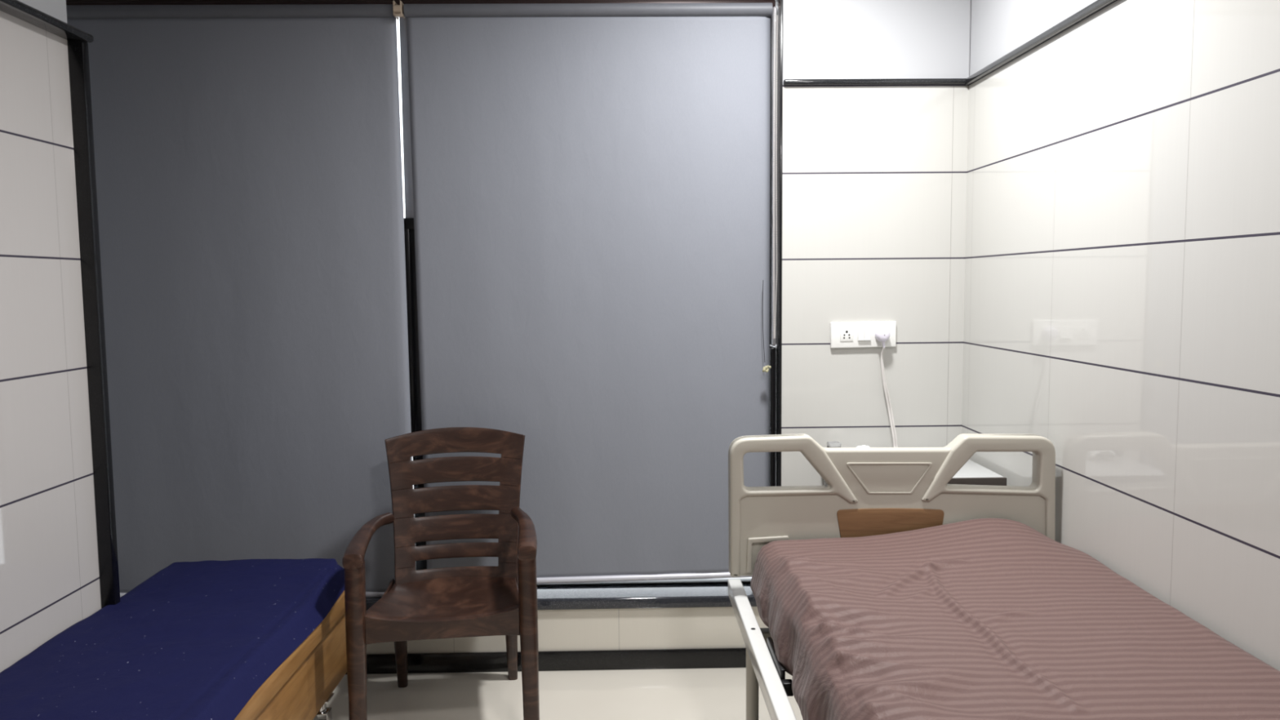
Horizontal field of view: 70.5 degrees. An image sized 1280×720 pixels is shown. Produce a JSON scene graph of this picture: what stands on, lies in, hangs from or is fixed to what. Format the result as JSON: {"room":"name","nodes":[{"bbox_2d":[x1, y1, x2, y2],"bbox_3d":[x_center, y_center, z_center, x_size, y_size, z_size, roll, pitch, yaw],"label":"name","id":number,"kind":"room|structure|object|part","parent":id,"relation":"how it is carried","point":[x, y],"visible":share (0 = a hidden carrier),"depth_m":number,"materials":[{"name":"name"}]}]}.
{"room":"hospital room","nodes":[
{"label":"hospital room","id":0,"kind":"room"},
{"bbox_2d":[0,0,101,672],"bbox_3d":[-1.898,0.029,0.138,0.809,2.750,4.745,-1,5,-1],"label":"wall","id":1,"kind":"structure","parent":0,"point":[50,575],"depth_m":2.32,"materials":[{"name":"tile"}]},
{"bbox_2d":[0,0,93,42],"bbox_3d":[-1.486,-0.682,0.104,0.075,0.022,4.780,-1,5,-1],"label":"trim","id":2,"kind":"structure","parent":1,"relation":"attached to","point":[20,10],"depth_m":2.29,"materials":[{"name":"black metal"}]},
{"bbox_2d":[66,40,119,608],"bbox_3d":[-1.672,0.167,2.550,0.339,2.072,0.030,-1,5,-1],"label":"window frame","id":3,"kind":"structure","parent":1,"relation":"attached to","point":[77,50],"depth_m":2.52,"materials":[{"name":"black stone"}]},
{"bbox_2d":[317,667,802,719],"bbox_3d":[-0.466,1.394,0.762,3.667,0.100,5.906,-1,5,-1],"label":"floor","id":4,"kind":"structure","parent":0,"point":[714,693],"depth_m":3.09,"materials":[{"name":"beige tile"}]},
{"bbox_2d":[234,590,346,719],"bbox_3d":[-1.204,1.035,1.864,0.612,0.446,2.101,-1,5,-1],"label":"bed base","id":5,"kind":"object","parent":4,"relation":"on","point":[301,687],"visible":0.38,"depth_m":2.54,"materials":[{"name":"laminate"}]},
{"bbox_2d":[0,558,344,719],"bbox_3d":[-1.204,0.772,1.913,0.626,0.065,2.172,-1,5,-1],"label":"mattress","id":6,"kind":"object","parent":5,"relation":"on","point":[193,640],"visible":1,"depth_m":2.29,"materials":[{"name":"blue fabric"}]},
{"bbox_3d":[-0.924,0.951,2.110,0.006,0.199,0.855,-1,5,-1],"label":"panel","id":7,"kind":"part","parent":5,"relation":"part of","materials":[{"name":"laminate"}]},
{"bbox_2d":[342,426,539,719],"bbox_3d":[-0.612,0.710,2.910,0.557,0.911,0.584,-1,5,-8],"label":"armchair","id":8,"kind":"object","parent":4,"relation":"on","point":[479,601],"visible":1,"depth_m":3.06,"materials":[{"name":"brown plastic"}]},
{"bbox_3d":[-0.821,0.887,2.635,0.057,0.607,0.069,-1,5,-8],"label":"leg","id":9,"kind":"part","parent":8,"relation":"part of","materials":[{"name":"brown plastic"}]},
{"bbox_3d":[-0.840,0.551,2.792,0.073,0.058,0.432,-1,5,-3],"label":"armrest","id":10,"kind":"part","parent":8,"relation":"part of","materials":[{"name":"brown plastic"}]},
{"bbox_3d":[-0.826,0.950,3.126,0.052,0.400,0.140,-1,5,-8],"label":"leg","id":11,"kind":"part","parent":8,"relation":"part of","materials":[{"name":"brown plastic"}]},
{"bbox_3d":[-0.606,0.751,2.868,0.459,0.068,0.427,-1,5,-8],"label":"seat","id":12,"kind":"part","parent":8,"relation":"part of","materials":[{"name":"brown plastic"}]},
{"bbox_3d":[-0.627,0.507,3.094,0.476,0.538,0.167,-1,5,-8],"label":"backrest","id":13,"kind":"part","parent":8,"relation":"part of","materials":[{"name":"brown plastic"}]},
{"bbox_3d":[-0.453,0.942,3.176,0.052,0.400,0.140,-1,5,-8],"label":"leg","id":14,"kind":"part","parent":8,"relation":"part of","materials":[{"name":"brown plastic"}]},
{"bbox_3d":[-0.364,0.542,2.853,0.065,0.058,0.424,-1,5,-11],"label":"armrest","id":15,"kind":"part","parent":8,"relation":"part of","materials":[{"name":"brown plastic"}]},
{"bbox_3d":[-0.331,0.877,2.701,0.057,0.607,0.069,-1,5,-8],"label":"leg","id":16,"kind":"part","parent":8,"relation":"part of","materials":[{"name":"brown plastic"}]},
{"bbox_2d":[728,433,1055,719],"bbox_3d":[0.729,0.767,1.659,0.920,0.979,2.050,-1,5,-1],"label":"hospital bed","id":17,"kind":"object","parent":4,"relation":"on","point":[866,491],"visible":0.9,"depth_m":2.51,"materials":[{"name":"beige plastic"}]},
{"bbox_3d":[0.290,0.912,2.340,0.033,0.386,0.033,-1,5,-1],"label":"leg","id":18,"kind":"part","parent":17,"relation":"part of","materials":[{"name":"beige plastic"}]},
{"bbox_3d":[0.298,0.753,1.649,0.038,0.047,2.050,-1,5,-1],"label":"rail","id":19,"kind":"part","parent":17,"relation":"part of","materials":[{"name":"white metal"}]},
{"bbox_3d":[0.426,0.404,2.529,0.355,0.393,0.056,-1,5,-1],"label":"handle frame","id":20,"kind":"part","parent":17,"relation":"part of","materials":[{"name":"beige plastic"}]},
{"bbox_3d":[0.704,0.408,2.537,0.913,0.407,0.044,-1,5,-1],"label":"headboard","id":21,"kind":"part","parent":17,"relation":"part of","materials":[{"name":"beige plastic"}]},
{"bbox_3d":[0.696,0.484,2.525,0.299,0.147,0.016,-1,5,-1],"label":"wood panel","id":22,"kind":"part","parent":17,"relation":"part of","materials":[{"name":"brown wood"}]},
{"bbox_3d":[0.971,0.408,2.540,0.380,0.402,0.056,-1,5,-1],"label":"handle frame","id":23,"kind":"part","parent":17,"relation":"part of","materials":[{"name":"beige plastic"}]},
{"bbox_3d":[0.774,0.646,1.550,0.800,0.226,1.912,-1,5,-1],"label":"mattress","id":24,"kind":"object","parent":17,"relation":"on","visible":0},
{"bbox_2d":[750,518,1279,719],"bbox_3d":[0.752,0.630,1.545,0.862,0.224,1.927,-1,5,-1],"label":"sheet","id":25,"kind":"object","parent":24,"relation":"on","point":[980,619],"visible":1,"depth_m":1.81,"materials":[{"name":"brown fabric"}]},
{"bbox_2d":[824,459,1006,485],"bbox_3d":[0.895,0.745,3.053,0.490,0.789,0.446,-1,5,-1],"label":"locker","id":26,"kind":"object","parent":4,"relation":"on","point":[971,473],"visible":0.04,"depth_m":2.83,"materials":[{"name":"grey laminate"}]},
{"bbox_2d":[826,441,841,447],"bbox_3d":[0.690,0.314,3.131,0.080,0.060,0.040,-1,5,-1],"label":"box","id":27,"kind":"object","parent":26,"relation":"on","point":[829,444],"visible":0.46,"depth_m":3.11,"materials":[{"name":"white plastic"}]},
{"bbox_2d":[856,444,869,447],"bbox_3d":[0.757,0.313,3.072,0.085,0.050,0.070,-1,5,-1],"label":"crumpled paper","id":28,"kind":"object","parent":26,"relation":"on","point":[862,446],"visible":0.18,"depth_m":3.07,"materials":[{"name":"white paper"}]},
{"bbox_2d":[880,346,897,447],"bbox_3d":[0.879,0.150,3.133,0.080,0.382,0.208,0,5,10],"label":"power cable","id":29,"kind":"object","parent":26,"relation":"on","point":[883,376],"visible":0.64,"depth_m":3.22,"materials":[{"name":"white plastic"}]},
{"bbox_2d":[875,328,889,347],"bbox_3d":[0.857,-0.079,3.194,0.049,0.069,0.036,-1,5,-1],"label":"plug","id":30,"kind":"object","parent":29,"relation":"on","point":[882,335],"visible":1,"depth_m":3.18,"materials":[{"name":"white plastic"}]},
{"bbox_2d":[345,0,970,653],"bbox_3d":[-0.533,-0.249,3.336,3.367,2.750,0.302,-1,5,-1],"label":"wall","id":31,"kind":"structure","parent":0,"point":[874,176],"depth_m":3.20,"materials":[{"name":"tile"}]},
{"bbox_2d":[66,0,777,586],"bbox_3d":[-0.862,-0.233,3.296,2.708,2.190,0.100,-1,5,-1],"label":"window","id":32,"kind":"structure","parent":31,"relation":"in","point":[402,37],"depth_m":3.25,"materials":[{"name":"black metal"}]},
{"bbox_2d":[66,4,416,597],"bbox_3d":[-1.473,-0.177,3.222,1.290,2.110,0.046,-1,5,-1],"label":"roller blind","id":33,"kind":"object","parent":32,"relation":"attached to","point":[248,157],"visible":0.79,"depth_m":3.21,"materials":[{"name":"fabric"}]},
{"bbox_3d":[-1.461,0.858,3.304,1.282,0.035,0.023,-1,5,-1],"label":"rail","id":34,"kind":"part","parent":33,"relation":"part of","materials":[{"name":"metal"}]},
{"bbox_3d":[-1.505,-0.189,3.308,1.322,2.093,0.004,-1,5,-1],"label":"glass pane","id":35,"kind":"part","parent":32,"relation":"part of","materials":[{"name":"white"}]},
{"bbox_3d":[-0.872,-1.250,3.201,2.706,0.028,0.020,-1,5,-1],"label":"head rail","id":36,"kind":"part","parent":32,"relation":"part of","materials":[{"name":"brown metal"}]},
{"bbox_2d":[392,0,777,583],"bbox_3d":[-0.175,-0.210,3.237,1.333,2.078,0.064,-1,5,-1],"label":"roller blind","id":37,"kind":"object","parent":32,"relation":"attached to","point":[591,181],"visible":0.93,"depth_m":3.23,"materials":[{"name":"fabric"}]},
{"bbox_3d":[-0.150,0.803,3.324,1.249,0.043,0.023,-1,5,-1],"label":"rail","id":38,"kind":"part","parent":37,"relation":"part of","materials":[{"name":"metal"}]},
{"bbox_2d":[762,282,764,362],"bbox_3d":[0.442,-0.138,3.234,0.010,0.294,0.002,-1,5,-1],"label":"pull cord","id":39,"kind":"object","parent":37,"relation":"hanging from","point":[762,282],"visible":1,"depth_m":3.23,"materials":[{"name":"black plastic"}]},
{"bbox_2d":[762,364,771,372],"bbox_3d":[0.450,0.032,3.223,0.030,0.026,0.017,-1,5,-1],"label":"clip","id":40,"kind":"object","parent":39,"relation":"hanging from","point":[766,369],"visible":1,"depth_m":3.22,"materials":[{"name":"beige plastic"}]},
{"bbox_3d":[0.477,-0.639,3.200,0.009,1.129,0.024,3,6,38],"label":"bead chain","id":41,"kind":"part","parent":37,"relation":"part of","materials":[{"name":"white plastic"}]},
{"bbox_3d":[-0.853,0.851,3.416,2.706,0.009,0.040,-1,5,-1],"label":"rail","id":42,"kind":"part","parent":32,"relation":"part of","materials":[{"name":"black metal"}]},
{"bbox_3d":[-0.166,-0.203,3.334,1.200,2.093,0.004,-1,5,-1],"label":"glass pane","id":43,"kind":"part","parent":32,"relation":"part of","materials":[{"name":"white"}]},
{"bbox_2d":[345,648,746,674],"bbox_3d":[-0.518,1.098,3.293,3.367,0.072,0.010,-1,5,-1],"label":"baseboard","id":44,"kind":"structure","parent":31,"relation":"attached to","point":[702,658],"depth_m":3.29,"materials":[{"name":"black stone"}]},
{"bbox_2d":[365,582,756,610],"bbox_3d":[-0.851,0.882,3.352,2.707,0.042,0.184,-1,5,-1],"label":"window sill","id":45,"kind":"structure","parent":31,"relation":"attached to","point":[695,595],"depth_m":3.29,"materials":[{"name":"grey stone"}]},
{"bbox_2d":[774,0,782,486],"bbox_3d":[0.498,-0.144,3.264,0.008,2.388,0.103,-1,5,-1],"label":"window frame","id":46,"kind":"structure","parent":31,"relation":"attached to","point":[779,3],"depth_m":3.21,"materials":[{"name":"black metal"}]},
{"bbox_2d":[830,320,896,348],"bbox_3d":[0.793,-0.090,3.215,0.233,0.092,0.022,-1,5,-1],"label":"board","id":47,"kind":"object","parent":31,"relation":"attached to","point":[848,334],"visible":0.81,"depth_m":3.21,"materials":[{"name":"white plastic"}]},
{"bbox_2d":[840,328,853,341],"bbox_3d":[0.733,-0.089,3.211,0.046,0.046,0.003,-1,5,-1],"label":"socket","id":48,"kind":"object","parent":47,"relation":"attached to","point":[846,334],"depth_m":3.21,"materials":[{"name":"white plastic"}]},
{"bbox_2d":[857,328,864,340],"bbox_3d":[0.783,-0.089,3.207,0.021,0.041,0.008,-1,5,-1],"label":"switch","id":49,"kind":"object","parent":47,"relation":"attached to","point":[860,331],"depth_m":3.21,"materials":[{"name":"white plastic"}]},
{"bbox_2d":[864,328,870,340],"bbox_3d":[0.805,-0.090,3.208,0.021,0.041,0.008,-1,5,-1],"label":"switch","id":50,"kind":"object","parent":47,"relation":"attached to","point":[867,331],"depth_m":3.21,"materials":[{"name":"white plastic"}]},
{"bbox_2d":[875,327,888,340],"bbox_3d":[0.859,-0.092,3.213,0.046,0.046,0.003,-1,5,-1],"label":"socket","id":51,"kind":"object","parent":47,"relation":"attached to","point":[877,328],"depth_m":3.21,"materials":[{"name":"white plastic"}]},
{"bbox_2d":[783,78,965,84],"bbox_3d":[0.822,-0.966,3.146,0.649,0.020,0.016,-1,5,-1],"label":"trim","id":52,"kind":"structure","parent":31,"relation":"attached to","point":[875,81],"depth_m":3.14,"materials":[{"name":"black metal"}]},
{"bbox_2d":[961,0,1279,671],"bbox_3d":[1.280,-0.041,0.627,0.150,2.750,5.606,-1,5,-1],"label":"wall","id":53,"kind":"structure","parent":0,"point":[1122,288],"depth_m":2.12,"materials":[{"name":"tile"}]},
{"bbox_2d":[964,0,1115,85],"bbox_3d":[1.192,-0.744,0.466,0.018,0.025,5.405,-1,5,-1],"label":"trim","id":54,"kind":"structure","parent":53,"relation":"attached to","point":[1097,5],"depth_m":2.58,"materials":[{"name":"black metal"}]}
]}

